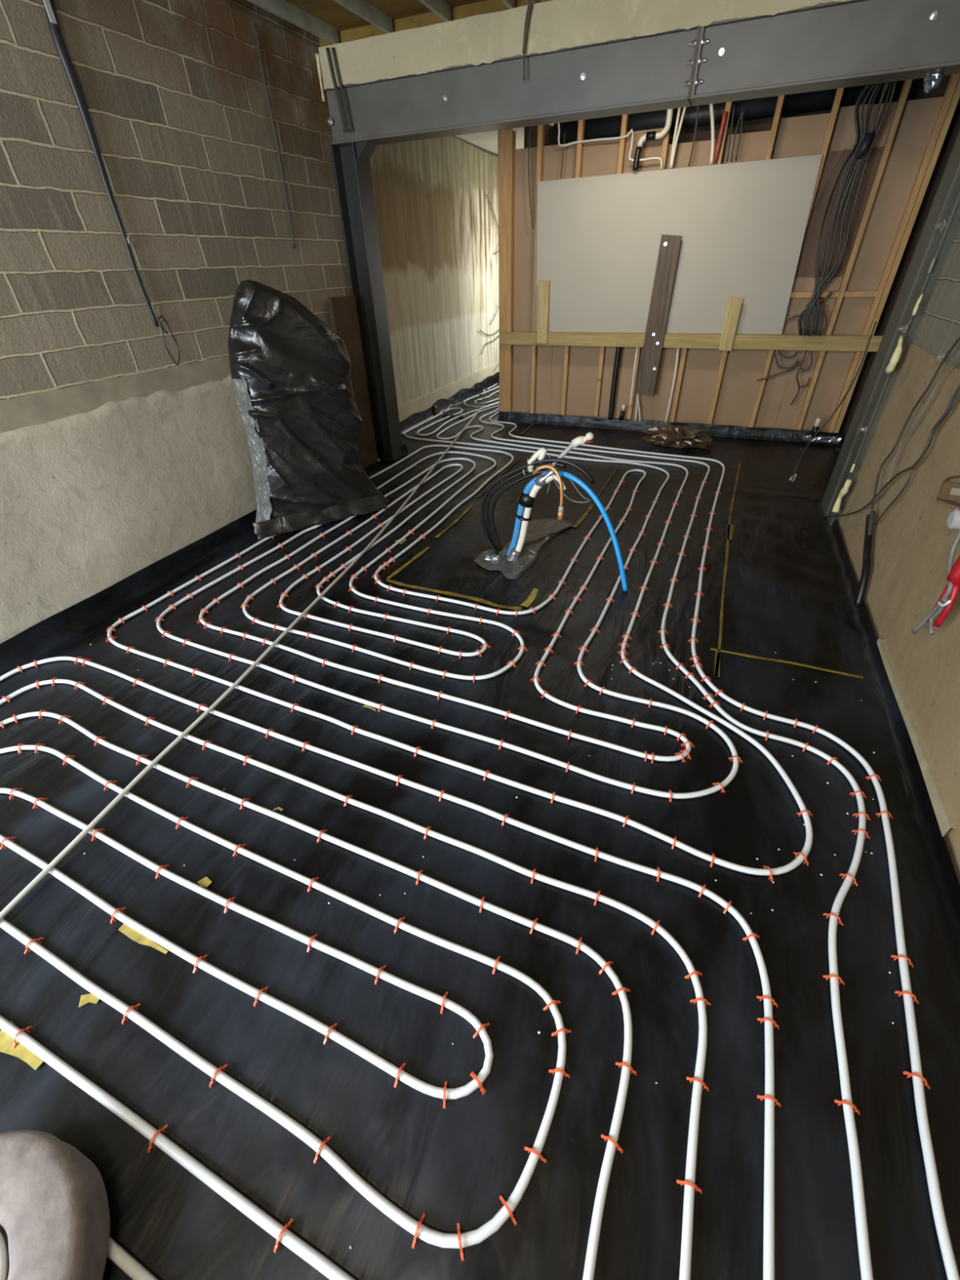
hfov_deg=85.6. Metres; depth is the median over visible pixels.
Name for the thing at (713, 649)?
yellow line
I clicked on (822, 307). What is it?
cable tail
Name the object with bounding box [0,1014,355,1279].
pipe
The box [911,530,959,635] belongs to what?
red sleeve
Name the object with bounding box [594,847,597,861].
clip
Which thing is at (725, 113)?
pipe
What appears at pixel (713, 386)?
wall
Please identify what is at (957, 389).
cable
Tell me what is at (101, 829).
clip
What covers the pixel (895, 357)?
foam
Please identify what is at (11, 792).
clip
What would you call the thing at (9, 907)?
conduit
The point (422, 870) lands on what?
clip
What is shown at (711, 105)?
conduit
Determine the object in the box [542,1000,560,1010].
clip
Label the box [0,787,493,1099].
pipe
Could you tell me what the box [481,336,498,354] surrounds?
loose wire
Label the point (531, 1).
hanging cable
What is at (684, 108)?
conduit
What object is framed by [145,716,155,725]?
clip
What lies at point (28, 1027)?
clip
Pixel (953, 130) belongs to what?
wall
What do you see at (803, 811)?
clip
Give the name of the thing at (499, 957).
clip
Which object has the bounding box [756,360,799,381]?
cable tail
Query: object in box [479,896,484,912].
clip
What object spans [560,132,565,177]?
cable
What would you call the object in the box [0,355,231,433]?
wall plaster
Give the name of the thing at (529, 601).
yellow line
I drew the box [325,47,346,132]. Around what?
cable
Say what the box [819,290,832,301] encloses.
cable tail
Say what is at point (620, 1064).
clip
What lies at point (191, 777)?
clip
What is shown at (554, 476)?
pipe stub
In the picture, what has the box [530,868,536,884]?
clip
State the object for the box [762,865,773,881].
clip
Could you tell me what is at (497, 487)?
conduit
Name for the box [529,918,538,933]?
clip
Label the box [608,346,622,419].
pipe
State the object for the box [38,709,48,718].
clip
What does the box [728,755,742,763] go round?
clip
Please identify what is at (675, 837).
clip
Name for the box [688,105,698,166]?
cable
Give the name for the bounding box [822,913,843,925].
clip
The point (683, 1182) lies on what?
clip
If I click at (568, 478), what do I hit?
cable loop
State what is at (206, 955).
clip
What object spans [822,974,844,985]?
clip
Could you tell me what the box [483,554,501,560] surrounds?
scrap
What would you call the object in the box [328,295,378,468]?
board
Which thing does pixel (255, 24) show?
cable
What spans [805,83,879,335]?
hanging cable
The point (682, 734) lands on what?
clip
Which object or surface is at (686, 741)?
clip
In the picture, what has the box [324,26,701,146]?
steel beam
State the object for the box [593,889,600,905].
clip
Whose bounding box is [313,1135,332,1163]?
clip
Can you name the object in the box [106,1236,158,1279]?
pipe
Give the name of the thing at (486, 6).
trim
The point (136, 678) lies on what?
clip
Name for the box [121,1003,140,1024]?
clip
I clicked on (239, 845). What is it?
clip
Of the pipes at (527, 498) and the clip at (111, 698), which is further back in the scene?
the pipes at (527, 498)
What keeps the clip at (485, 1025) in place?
on the sheet at (791, 585)
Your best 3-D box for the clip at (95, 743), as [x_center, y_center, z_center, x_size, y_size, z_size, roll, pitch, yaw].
[-1.511,0.398,2.058,0.005,0.031,0.048,14,39,20]
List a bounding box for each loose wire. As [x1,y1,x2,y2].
[451,135,497,156]
[480,329,498,335]
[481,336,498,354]
[485,194,498,254]
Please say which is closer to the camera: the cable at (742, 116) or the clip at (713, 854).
the clip at (713, 854)
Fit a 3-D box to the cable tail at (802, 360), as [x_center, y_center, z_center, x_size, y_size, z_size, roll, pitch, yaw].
[2.933,-2.404,4.763,0.065,0.454,0.013,12,38,19]
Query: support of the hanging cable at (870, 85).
hanging from the ceiling at (487, 140)
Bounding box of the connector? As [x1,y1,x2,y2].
[788,473,797,481]
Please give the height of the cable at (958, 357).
0.770 m
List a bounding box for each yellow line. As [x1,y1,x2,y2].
[386,546,430,579]
[386,579,521,610]
[435,505,473,537]
[477,456,522,497]
[520,422,535,434]
[520,588,538,607]
[572,504,594,527]
[596,466,617,497]
[710,648,863,678]
[714,462,741,676]
[714,651,719,677]
[725,524,733,540]
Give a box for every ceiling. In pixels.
[246,0,515,44]
[454,127,524,154]
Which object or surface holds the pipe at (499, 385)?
on the sheet at (791, 585)
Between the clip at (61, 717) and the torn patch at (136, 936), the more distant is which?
the clip at (61, 717)
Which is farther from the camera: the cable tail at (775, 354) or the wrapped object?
the cable tail at (775, 354)
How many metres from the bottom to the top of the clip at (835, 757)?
0.031 m
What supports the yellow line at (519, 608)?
on the sheet at (791, 585)
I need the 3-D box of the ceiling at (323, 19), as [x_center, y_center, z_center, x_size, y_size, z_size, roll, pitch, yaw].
[-0.413,-1.771,0.346,4.300,0.120,6.560,12,38,19]
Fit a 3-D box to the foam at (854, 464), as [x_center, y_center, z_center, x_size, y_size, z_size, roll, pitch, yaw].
[2.274,-1.049,3.161,0.017,0.049,0.017,12,38,19]
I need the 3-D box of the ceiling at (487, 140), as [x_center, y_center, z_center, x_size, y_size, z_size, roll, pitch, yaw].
[1.812,-5.128,5.036,4.550,0.050,5.480,12,38,19]
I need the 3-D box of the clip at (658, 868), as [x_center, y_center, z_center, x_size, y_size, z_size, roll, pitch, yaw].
[0.532,0.697,1.548,0.005,0.031,0.048,9,37,14]
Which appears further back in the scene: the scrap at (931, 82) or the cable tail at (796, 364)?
the cable tail at (796, 364)
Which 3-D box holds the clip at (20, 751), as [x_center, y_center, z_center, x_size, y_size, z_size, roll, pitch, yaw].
[-1.806,0.422,2.039,0.005,0.031,0.048,-9,37,-10]
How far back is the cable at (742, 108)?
4.11 m
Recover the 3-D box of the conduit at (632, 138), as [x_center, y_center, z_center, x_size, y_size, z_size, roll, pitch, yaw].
[1.398,-4.093,4.345,0.295,0.233,0.016,12,38,19]
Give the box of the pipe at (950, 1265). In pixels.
[488,410,959,1279]
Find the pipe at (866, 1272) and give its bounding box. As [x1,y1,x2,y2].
[479,407,873,1279]
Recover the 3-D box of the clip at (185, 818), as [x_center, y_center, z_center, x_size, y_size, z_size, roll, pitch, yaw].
[-1.003,0.611,1.741,0.005,0.031,0.048,14,39,21]
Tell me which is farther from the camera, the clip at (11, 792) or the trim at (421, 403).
the trim at (421, 403)
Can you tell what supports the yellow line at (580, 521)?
on the sheet at (791, 585)
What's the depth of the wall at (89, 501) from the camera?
2.77 m
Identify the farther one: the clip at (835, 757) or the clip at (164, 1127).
the clip at (835, 757)
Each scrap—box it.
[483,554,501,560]
[924,73,943,93]
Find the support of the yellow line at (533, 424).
on the sheet at (791, 585)
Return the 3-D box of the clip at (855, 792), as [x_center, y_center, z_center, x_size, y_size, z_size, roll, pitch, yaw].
[1.281,0.522,1.752,0.048,0.031,0.005,11,38,18]
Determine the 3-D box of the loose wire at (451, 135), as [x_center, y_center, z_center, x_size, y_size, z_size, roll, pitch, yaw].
[-0.031,-5.733,6.025,0.012,0.039,1.565,12,38,19]
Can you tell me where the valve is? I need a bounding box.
[618,404,625,420]
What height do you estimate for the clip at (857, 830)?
0.031 m
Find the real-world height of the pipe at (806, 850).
0.018 m
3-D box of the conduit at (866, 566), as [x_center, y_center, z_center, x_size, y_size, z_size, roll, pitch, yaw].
[2.001,-0.426,2.692,0.036,0.372,0.415,12,38,19]
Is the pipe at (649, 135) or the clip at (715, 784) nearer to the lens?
the clip at (715, 784)
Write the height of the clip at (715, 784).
0.031 m
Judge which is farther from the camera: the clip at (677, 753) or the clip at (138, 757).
the clip at (138, 757)
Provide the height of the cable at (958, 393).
0.711 m
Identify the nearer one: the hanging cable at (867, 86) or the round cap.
the round cap
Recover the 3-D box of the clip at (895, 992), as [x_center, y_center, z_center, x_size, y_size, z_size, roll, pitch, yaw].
[1.054,0.877,1.275,0.048,0.031,0.005,17,40,25]
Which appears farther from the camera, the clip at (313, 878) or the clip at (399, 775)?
the clip at (399, 775)
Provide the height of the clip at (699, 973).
0.031 m
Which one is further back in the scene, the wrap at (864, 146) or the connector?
the connector
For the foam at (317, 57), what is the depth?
3.50 m
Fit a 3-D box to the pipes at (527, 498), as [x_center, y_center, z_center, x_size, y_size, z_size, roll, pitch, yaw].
[0.286,-0.699,3.035,0.321,0.658,0.108,5,37,10]
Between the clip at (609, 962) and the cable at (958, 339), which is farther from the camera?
the cable at (958, 339)
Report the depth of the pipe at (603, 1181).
1.42 m
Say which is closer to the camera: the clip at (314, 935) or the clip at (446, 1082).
the clip at (446, 1082)
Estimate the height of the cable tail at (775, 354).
0.141 m
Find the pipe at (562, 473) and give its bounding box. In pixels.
[558,470,627,591]
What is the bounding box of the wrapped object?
[227,279,388,539]
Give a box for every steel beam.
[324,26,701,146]
[690,0,959,106]
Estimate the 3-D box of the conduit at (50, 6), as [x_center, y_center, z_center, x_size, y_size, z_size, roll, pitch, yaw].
[-1.757,-2.163,2.509,0.032,1.492,0.116,12,38,19]
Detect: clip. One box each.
[0,836,16,849]
[8,787,22,799]
[12,1026,32,1048]
[17,742,25,753]
[23,937,44,954]
[32,797,48,808]
[34,743,44,753]
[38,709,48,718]
[58,715,71,724]
[62,755,75,764]
[91,828,105,840]
[93,736,106,746]
[102,696,114,705]
[103,780,117,791]
[110,906,125,924]
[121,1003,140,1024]
[133,678,143,686]
[136,755,147,764]
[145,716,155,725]
[147,1124,168,1153]
[155,864,168,878]
[175,817,188,829]
[186,777,198,787]
[192,954,208,973]
[196,703,207,712]
[202,739,212,750]
[208,1063,227,1088]
[223,897,235,912]
[232,844,246,856]
[240,798,250,808]
[243,755,253,765]
[253,986,268,1007]
[265,728,275,737]
[273,1217,293,1253]
[302,741,311,751]
[306,934,318,951]
[307,877,318,892]
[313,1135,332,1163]
[316,829,327,842]
[323,1022,338,1044]
[343,795,353,806]
[351,724,359,734]
[374,964,386,984]
[394,916,404,933]
[394,1062,406,1087]
[395,774,403,785]
[411,1213,425,1248]
[413,746,421,756]
[415,869,423,884]
[423,826,431,839]
[431,719,437,728]
[439,790,445,800]
[440,991,448,1013]
[443,1080,447,1108]
[457,1222,463,1261]
[469,1072,485,1093]
[472,1022,489,1039]
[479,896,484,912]
[483,769,490,780]
[492,955,501,974]
[498,1195,516,1225]
[502,813,509,826]
[524,1146,546,1163]
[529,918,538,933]
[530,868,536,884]
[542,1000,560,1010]
[548,1068,569,1078]
[551,1028,571,1036]
[575,936,582,954]
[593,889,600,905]
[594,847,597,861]
[599,960,613,974]
[600,1133,622,1154]
[611,987,630,995]
[615,1062,636,1075]
[622,815,629,826]
[651,920,660,935]
[656,866,659,881]
[668,790,671,801]
[671,836,676,848]
[675,752,684,762]
[676,733,686,741]
[676,1179,702,1193]
[680,741,694,748]
[680,749,690,759]
[684,971,702,978]
[686,1076,709,1091]
[689,997,711,1005]
[698,884,706,897]
[702,693,714,700]
[705,720,714,728]
[710,853,714,867]
[711,782,724,792]
[723,900,732,913]
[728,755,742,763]
[742,933,759,941]
[756,995,777,1007]
[756,1094,781,1107]
[757,1017,778,1029]
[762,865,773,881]
[793,852,808,866]
[796,809,813,816]
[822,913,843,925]
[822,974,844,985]
[826,756,837,764]
[834,1099,859,1115]
[839,873,857,885]
[849,791,866,798]
[851,829,870,839]
[853,812,870,820]
[866,774,881,781]
[875,811,893,818]
[891,955,913,967]
[894,991,919,1004]
[902,1071,929,1088]
[936,352,946,362]
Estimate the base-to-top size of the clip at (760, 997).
0.031 m
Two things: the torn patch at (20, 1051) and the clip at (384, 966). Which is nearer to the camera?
the torn patch at (20, 1051)
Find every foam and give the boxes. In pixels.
[315,53,324,102]
[831,479,852,512]
[849,463,855,472]
[884,335,902,373]
[911,293,923,315]
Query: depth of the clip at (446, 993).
1.28 m
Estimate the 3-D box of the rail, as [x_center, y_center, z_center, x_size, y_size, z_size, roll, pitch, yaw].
[1.827,-2.900,5.022,3.489,0.118,0.046,12,38,19]
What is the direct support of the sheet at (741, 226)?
on the rail
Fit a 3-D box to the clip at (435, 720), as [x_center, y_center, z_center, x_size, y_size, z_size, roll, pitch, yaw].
[-0.184,0.334,2.082,0.005,0.031,0.048,14,39,20]
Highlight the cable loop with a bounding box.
[554,478,590,502]
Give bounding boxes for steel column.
[326,117,407,461]
[821,130,959,525]
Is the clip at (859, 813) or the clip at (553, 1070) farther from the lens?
the clip at (859, 813)
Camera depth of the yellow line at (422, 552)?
3.22 m
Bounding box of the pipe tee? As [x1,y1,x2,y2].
[527,447,547,471]
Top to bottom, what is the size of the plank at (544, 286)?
0.543 m
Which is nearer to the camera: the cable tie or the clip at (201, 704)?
the clip at (201, 704)
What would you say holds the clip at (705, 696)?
on the sheet at (791, 585)
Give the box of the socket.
[401,442,408,453]
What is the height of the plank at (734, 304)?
0.419 m
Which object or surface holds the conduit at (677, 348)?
on the sheet at (791, 585)
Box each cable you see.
[253,23,295,248]
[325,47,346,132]
[331,47,351,132]
[522,0,530,53]
[522,0,533,79]
[528,126,533,227]
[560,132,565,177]
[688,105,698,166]
[726,103,735,161]
[730,107,742,161]
[735,107,743,160]
[791,321,876,480]
[797,84,869,335]
[800,84,871,335]
[803,84,875,335]
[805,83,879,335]
[807,83,882,335]
[810,82,887,335]
[812,82,889,335]
[812,147,846,209]
[814,81,893,335]
[817,80,897,335]
[823,384,959,517]
[870,355,959,504]
[871,336,959,511]
[874,390,959,524]
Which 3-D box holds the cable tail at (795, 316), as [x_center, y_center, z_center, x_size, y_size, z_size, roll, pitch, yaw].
[2.754,-2.820,4.544,0.129,0.060,0.013,12,38,19]
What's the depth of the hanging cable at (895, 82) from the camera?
4.02 m
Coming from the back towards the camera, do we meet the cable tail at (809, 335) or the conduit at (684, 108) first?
the cable tail at (809, 335)
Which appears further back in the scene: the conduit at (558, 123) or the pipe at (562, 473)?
the conduit at (558, 123)
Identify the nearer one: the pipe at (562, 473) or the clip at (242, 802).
the clip at (242, 802)
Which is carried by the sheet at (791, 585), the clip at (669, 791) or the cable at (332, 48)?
the clip at (669, 791)
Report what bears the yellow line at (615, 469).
on the sheet at (791, 585)
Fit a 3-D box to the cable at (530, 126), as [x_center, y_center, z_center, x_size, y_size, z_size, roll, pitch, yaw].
[0.468,-4.228,4.746,0.067,0.718,0.012,12,38,19]
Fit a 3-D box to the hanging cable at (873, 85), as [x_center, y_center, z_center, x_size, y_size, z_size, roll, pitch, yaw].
[2.816,-3.334,4.120,0.076,1.584,0.018,12,38,19]
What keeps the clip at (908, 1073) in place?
on the sheet at (791, 585)
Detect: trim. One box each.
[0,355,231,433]
[319,0,552,47]
[397,361,499,422]
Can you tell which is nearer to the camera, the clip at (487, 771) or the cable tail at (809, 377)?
the clip at (487, 771)
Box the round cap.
[946,508,959,529]
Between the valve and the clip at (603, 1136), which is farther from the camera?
the valve
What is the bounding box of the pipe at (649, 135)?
[632,108,672,170]
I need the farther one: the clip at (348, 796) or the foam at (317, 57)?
the foam at (317, 57)
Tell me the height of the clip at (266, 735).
0.031 m
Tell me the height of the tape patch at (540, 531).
0.064 m
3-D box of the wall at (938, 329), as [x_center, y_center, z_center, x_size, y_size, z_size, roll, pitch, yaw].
[1.331,-0.361,0.501,0.104,2.940,6.550,12,38,19]
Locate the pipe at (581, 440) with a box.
[551,432,593,466]
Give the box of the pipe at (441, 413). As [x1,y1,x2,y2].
[401,408,448,435]
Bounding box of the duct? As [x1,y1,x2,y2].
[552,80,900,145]
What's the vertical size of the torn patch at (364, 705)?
0.003 m
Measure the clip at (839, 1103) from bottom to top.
0.031 m
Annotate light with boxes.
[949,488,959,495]
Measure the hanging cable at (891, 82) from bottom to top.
1.572 m
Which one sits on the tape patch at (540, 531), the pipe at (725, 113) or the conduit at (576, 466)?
the conduit at (576, 466)
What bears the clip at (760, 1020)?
on the sheet at (791, 585)
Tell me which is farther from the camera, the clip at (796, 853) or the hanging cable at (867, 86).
the hanging cable at (867, 86)
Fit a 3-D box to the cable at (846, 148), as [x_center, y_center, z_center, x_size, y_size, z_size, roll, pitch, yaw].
[2.716,-3.581,4.031,0.123,0.355,0.008,12,38,19]
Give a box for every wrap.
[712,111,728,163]
[854,132,874,159]
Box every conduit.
[0,409,479,920]
[43,0,179,365]
[480,457,595,554]
[484,462,567,551]
[489,468,548,550]
[557,122,633,146]
[628,133,662,168]
[629,346,638,406]
[634,394,637,422]
[637,394,640,422]
[664,347,679,423]
[669,107,680,168]
[671,106,686,168]
[709,103,715,164]
[853,511,875,605]
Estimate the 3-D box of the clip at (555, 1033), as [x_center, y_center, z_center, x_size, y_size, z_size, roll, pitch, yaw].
[0.195,0.935,1.236,0.048,0.031,0.005,-7,36,-6]
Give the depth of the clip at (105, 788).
1.87 m
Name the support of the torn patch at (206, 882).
on the sheet at (791, 585)
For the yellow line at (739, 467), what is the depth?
2.93 m
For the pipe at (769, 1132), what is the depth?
1.51 m
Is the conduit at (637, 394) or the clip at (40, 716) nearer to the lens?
the clip at (40, 716)
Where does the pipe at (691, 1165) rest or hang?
on the sheet at (791, 585)
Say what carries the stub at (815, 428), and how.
on the sheet at (791, 585)
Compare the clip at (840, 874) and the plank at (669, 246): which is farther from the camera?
the plank at (669, 246)
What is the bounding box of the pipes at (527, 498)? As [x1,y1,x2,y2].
[506,466,558,560]
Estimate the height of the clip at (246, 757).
0.031 m
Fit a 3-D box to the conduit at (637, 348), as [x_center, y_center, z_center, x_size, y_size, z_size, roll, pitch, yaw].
[1.579,-2.699,5.318,0.031,0.563,0.022,12,38,19]
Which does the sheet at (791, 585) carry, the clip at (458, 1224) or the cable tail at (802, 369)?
the clip at (458, 1224)
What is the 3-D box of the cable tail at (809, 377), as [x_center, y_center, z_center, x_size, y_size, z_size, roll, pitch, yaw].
[2.988,-2.364,4.764,0.063,0.089,0.013,12,38,19]
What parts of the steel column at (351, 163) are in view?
plate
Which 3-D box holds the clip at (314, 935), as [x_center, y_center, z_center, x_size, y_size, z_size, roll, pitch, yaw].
[-0.460,0.826,1.418,0.005,0.031,0.048,9,37,15]
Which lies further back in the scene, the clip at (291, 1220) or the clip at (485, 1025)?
the clip at (485, 1025)
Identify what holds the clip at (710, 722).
on the sheet at (791, 585)
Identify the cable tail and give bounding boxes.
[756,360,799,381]
[773,351,799,368]
[777,349,797,359]
[785,314,803,321]
[790,350,807,404]
[799,351,813,372]
[800,377,810,387]
[802,302,810,336]
[816,300,827,336]
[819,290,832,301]
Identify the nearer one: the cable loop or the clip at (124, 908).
the clip at (124, 908)
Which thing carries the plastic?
on the sheet at (791, 585)
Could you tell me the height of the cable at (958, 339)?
0.862 m
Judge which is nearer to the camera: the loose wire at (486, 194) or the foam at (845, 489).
the foam at (845, 489)
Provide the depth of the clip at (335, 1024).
1.24 m
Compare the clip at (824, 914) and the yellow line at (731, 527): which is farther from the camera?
the yellow line at (731, 527)
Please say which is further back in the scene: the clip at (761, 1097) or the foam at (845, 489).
the foam at (845, 489)
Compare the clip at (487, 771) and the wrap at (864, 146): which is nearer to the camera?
the clip at (487, 771)
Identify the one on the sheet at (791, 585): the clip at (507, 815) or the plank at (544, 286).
the clip at (507, 815)
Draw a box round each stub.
[551,474,566,490]
[811,417,821,436]
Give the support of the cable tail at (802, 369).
hanging from the rail
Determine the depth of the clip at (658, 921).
1.42 m
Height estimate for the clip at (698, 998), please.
0.031 m
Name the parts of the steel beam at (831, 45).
plate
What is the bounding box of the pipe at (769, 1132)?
[0,656,774,1279]
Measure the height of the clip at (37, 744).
0.031 m
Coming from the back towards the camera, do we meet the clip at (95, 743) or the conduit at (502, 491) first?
the conduit at (502, 491)
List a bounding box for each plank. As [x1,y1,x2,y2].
[537,280,549,343]
[635,234,681,395]
[718,297,742,351]
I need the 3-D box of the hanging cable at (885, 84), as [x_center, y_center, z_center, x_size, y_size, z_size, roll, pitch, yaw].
[2.865,-3.321,4.106,0.081,1.573,0.018,12,38,19]
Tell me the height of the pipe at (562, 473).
0.590 m
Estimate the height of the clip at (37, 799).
0.031 m
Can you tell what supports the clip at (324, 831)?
on the sheet at (791, 585)
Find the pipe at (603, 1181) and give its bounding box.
[0,711,632,1279]
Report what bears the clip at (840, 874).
on the sheet at (791, 585)
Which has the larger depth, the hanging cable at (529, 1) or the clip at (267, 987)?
the hanging cable at (529, 1)
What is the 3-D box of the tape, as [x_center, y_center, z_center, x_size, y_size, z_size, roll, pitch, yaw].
[3.248,-1.913,4.936,0.320,0.061,0.016,12,38,19]
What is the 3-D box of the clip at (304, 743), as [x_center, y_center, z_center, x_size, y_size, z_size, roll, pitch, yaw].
[-0.673,0.408,2.004,0.005,0.031,0.048,12,38,19]
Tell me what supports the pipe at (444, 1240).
on the sheet at (791, 585)
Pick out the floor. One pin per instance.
(445, 415)
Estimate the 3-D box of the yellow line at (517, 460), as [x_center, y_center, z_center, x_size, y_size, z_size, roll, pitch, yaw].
[0.183,-1.433,4.509,0.024,0.003,1.108,12,38,18]
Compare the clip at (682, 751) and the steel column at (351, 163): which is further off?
the steel column at (351, 163)
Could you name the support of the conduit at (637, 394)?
on the sheet at (791, 585)
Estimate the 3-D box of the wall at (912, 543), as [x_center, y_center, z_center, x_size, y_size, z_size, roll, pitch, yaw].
[1.302,0.375,1.063,0.015,1.090,6.550,12,38,19]
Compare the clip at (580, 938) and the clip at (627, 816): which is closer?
the clip at (580, 938)
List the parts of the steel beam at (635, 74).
plate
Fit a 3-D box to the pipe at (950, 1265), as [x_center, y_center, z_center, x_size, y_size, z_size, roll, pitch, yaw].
[1.344,-0.905,3.716,1.818,0.018,6.876,-5,36,-4]
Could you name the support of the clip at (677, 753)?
on the sheet at (791, 585)
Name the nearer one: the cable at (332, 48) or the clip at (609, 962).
the clip at (609, 962)
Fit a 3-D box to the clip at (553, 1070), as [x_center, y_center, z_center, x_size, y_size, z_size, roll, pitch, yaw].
[0.180,0.981,1.174,0.048,0.031,0.005,6,37,11]
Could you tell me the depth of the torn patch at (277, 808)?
1.78 m
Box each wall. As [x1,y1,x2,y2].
[0,0,351,399]
[0,374,257,644]
[369,136,498,405]
[497,73,959,432]
[837,342,959,884]
[838,97,959,439]
[911,223,959,369]
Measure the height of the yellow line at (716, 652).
0.003 m
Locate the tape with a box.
[801,435,841,443]
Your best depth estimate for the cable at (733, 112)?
4.11 m
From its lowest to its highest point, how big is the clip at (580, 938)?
0.031 m
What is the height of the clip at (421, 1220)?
0.031 m
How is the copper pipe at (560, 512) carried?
attached to the pipes at (527, 498)
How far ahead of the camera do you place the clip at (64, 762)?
1.97 m
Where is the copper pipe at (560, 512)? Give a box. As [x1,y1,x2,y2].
[532,464,564,519]
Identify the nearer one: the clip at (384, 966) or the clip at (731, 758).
the clip at (384, 966)
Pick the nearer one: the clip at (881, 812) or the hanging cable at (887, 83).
the clip at (881, 812)
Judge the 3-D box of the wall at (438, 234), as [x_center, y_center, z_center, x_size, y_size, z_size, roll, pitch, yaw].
[-0.222,-4.628,6.446,0.120,2.940,5.480,12,38,19]
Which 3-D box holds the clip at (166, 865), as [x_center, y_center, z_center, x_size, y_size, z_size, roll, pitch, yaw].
[-0.984,0.712,1.601,0.005,0.031,0.048,12,38,19]
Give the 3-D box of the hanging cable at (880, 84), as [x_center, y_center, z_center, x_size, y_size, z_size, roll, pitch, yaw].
[2.857,-3.332,4.118,0.070,1.581,0.018,12,38,19]
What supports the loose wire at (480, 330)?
attached to the wall at (438, 234)
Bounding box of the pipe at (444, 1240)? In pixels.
[0,744,566,1248]
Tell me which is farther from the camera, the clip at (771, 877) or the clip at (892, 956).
the clip at (771, 877)
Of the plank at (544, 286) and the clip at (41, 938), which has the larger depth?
the plank at (544, 286)
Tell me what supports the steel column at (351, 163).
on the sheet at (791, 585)
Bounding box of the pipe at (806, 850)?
[106,402,813,875]
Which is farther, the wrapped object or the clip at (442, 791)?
the wrapped object
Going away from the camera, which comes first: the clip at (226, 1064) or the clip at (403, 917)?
the clip at (226, 1064)
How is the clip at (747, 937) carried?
on the sheet at (791, 585)
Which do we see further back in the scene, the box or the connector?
the connector
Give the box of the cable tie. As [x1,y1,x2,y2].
[546,453,551,493]
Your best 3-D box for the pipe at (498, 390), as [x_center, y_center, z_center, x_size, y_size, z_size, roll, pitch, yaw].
[0.207,-3.351,7.136,0.262,0.018,0.948,16,40,23]
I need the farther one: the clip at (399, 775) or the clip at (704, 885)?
the clip at (399, 775)
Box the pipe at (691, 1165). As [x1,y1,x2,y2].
[0,679,706,1279]
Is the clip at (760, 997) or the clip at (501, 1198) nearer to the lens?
the clip at (501, 1198)
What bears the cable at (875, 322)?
hanging from the wall at (938, 329)
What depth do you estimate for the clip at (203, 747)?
2.01 m
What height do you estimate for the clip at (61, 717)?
0.031 m
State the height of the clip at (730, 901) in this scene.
0.031 m
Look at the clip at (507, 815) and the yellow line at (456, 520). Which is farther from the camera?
the yellow line at (456, 520)
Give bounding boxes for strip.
[876,638,959,836]
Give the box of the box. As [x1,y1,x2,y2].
[936,475,959,506]
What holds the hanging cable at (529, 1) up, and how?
hanging from the ceiling at (323, 19)
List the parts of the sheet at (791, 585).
pipe coil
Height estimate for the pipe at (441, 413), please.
0.018 m
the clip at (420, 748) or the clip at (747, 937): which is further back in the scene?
the clip at (420, 748)
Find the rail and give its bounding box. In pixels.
[498,331,883,351]
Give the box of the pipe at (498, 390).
[474,390,499,404]
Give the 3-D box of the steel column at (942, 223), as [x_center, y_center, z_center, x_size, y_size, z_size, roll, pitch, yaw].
[2.441,-1.747,2.944,0.200,2.205,0.450,12,38,19]
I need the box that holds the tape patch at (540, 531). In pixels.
[474,518,573,579]
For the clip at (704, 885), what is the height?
0.031 m
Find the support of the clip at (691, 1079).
on the sheet at (791, 585)
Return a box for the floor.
[440,414,473,419]
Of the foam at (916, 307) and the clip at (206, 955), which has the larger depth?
the foam at (916, 307)
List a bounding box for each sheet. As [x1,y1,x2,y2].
[0,372,959,1279]
[535,154,822,334]
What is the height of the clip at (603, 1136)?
0.031 m
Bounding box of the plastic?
[640,424,714,448]
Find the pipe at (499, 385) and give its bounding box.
[462,385,499,407]
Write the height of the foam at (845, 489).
0.229 m
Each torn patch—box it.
[0,1020,43,1070]
[78,993,99,1007]
[118,923,168,954]
[196,876,212,887]
[272,807,283,811]
[363,704,376,711]
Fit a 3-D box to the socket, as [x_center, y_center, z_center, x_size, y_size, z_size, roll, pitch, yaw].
[-0.745,-1.883,5.094,0.064,0.100,0.064,12,38,19]
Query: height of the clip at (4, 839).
0.031 m
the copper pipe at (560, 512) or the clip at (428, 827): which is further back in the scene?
the copper pipe at (560, 512)
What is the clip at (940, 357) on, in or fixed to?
attached to the wall at (938, 329)
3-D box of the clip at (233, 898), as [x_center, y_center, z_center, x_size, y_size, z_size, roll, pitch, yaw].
[-0.731,0.769,1.510,0.005,0.031,0.048,8,37,14]
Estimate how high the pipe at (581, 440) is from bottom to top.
0.185 m
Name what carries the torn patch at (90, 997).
on the sheet at (791, 585)
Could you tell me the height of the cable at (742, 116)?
0.305 m
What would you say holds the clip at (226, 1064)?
on the sheet at (791, 585)
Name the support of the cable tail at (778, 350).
hanging from the rail
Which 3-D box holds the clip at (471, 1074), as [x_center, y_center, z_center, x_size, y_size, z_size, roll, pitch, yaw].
[-0.005,0.994,1.165,0.048,0.031,0.005,29,46,35]
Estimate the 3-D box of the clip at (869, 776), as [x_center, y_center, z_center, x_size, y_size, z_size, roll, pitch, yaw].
[1.374,0.480,1.805,0.048,0.031,0.005,8,37,14]
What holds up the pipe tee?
on the conduit at (497, 487)

